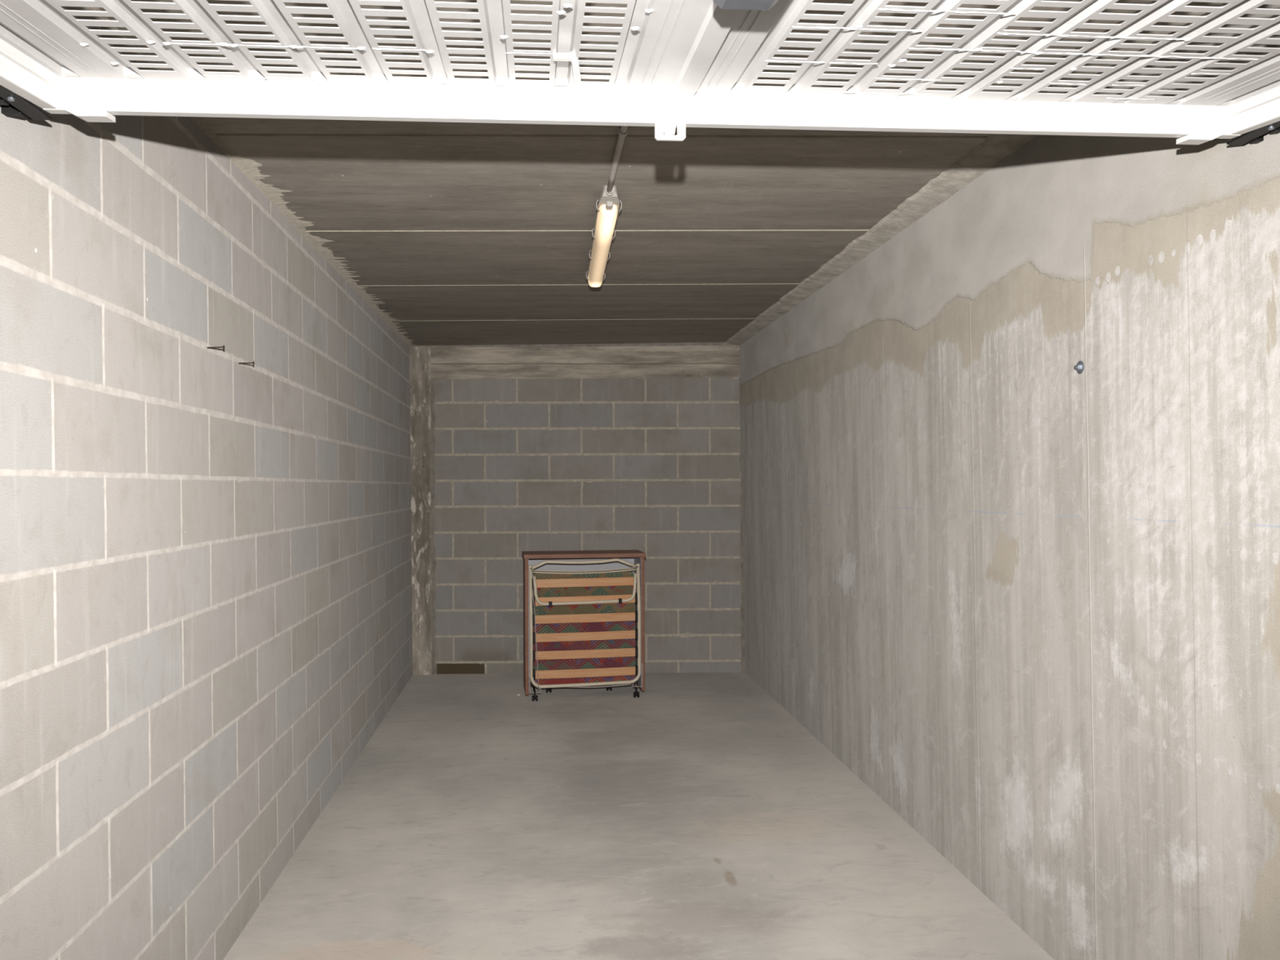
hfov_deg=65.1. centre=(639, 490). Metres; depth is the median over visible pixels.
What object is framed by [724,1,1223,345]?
beam
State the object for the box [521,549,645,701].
bed
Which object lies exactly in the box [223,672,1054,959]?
floor
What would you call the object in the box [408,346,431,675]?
column
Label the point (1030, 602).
wall
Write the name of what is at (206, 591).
wall
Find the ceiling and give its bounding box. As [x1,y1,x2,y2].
[98,0,1153,345]
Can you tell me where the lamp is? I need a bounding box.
[586,185,622,287]
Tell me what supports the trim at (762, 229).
attached to the ceiling
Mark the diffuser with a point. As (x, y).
(606, 219)
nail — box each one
[206,345,224,348]
[238,361,254,364]
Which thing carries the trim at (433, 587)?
attached to the wall at (651, 466)
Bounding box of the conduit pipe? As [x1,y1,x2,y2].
[606,125,628,192]
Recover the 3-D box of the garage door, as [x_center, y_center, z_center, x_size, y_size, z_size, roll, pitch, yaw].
[0.185,-0.663,0.970,2.434,0.317,2.249,0,0,-6]
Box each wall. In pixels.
[0,6,413,959]
[415,344,741,674]
[739,4,1279,959]
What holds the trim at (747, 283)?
attached to the ceiling
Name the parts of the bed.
pull rod, mattress, mattress, frame, leg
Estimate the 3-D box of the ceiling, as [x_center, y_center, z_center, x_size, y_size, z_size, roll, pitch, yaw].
[-0.002,-1.205,3.179,3.000,0.234,9.726,0,0,-5]
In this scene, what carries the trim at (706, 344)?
attached to the wall at (651, 466)
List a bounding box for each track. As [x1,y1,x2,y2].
[0,84,52,119]
[1226,120,1279,145]
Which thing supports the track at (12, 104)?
attached to the wall at (206, 591)
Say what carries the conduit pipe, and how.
attached to the ceiling
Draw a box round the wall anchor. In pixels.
[1074,360,1084,373]
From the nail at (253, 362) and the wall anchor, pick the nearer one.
the wall anchor
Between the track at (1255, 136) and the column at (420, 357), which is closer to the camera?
the track at (1255, 136)
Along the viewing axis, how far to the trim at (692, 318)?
6.76 m
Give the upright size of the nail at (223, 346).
0.011 m
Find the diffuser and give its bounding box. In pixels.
[587,204,617,287]
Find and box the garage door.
[0,0,1279,144]
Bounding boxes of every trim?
[85,7,415,346]
[306,229,869,231]
[389,283,799,285]
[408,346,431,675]
[410,342,734,347]
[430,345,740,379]
[430,379,436,674]
[436,318,755,320]
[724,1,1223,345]
[738,400,745,672]
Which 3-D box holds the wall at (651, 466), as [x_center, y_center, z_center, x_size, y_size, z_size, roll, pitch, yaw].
[-0.510,0.084,8.083,2.761,2.750,0.150,0,0,-1]
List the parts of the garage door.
rail, locking rod, rail, rail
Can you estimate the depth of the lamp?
4.07 m
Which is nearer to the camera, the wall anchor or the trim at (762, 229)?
the wall anchor
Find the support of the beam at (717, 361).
attached to the wall at (651, 466)
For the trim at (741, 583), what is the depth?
8.02 m
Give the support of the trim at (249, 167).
attached to the wall at (206, 591)

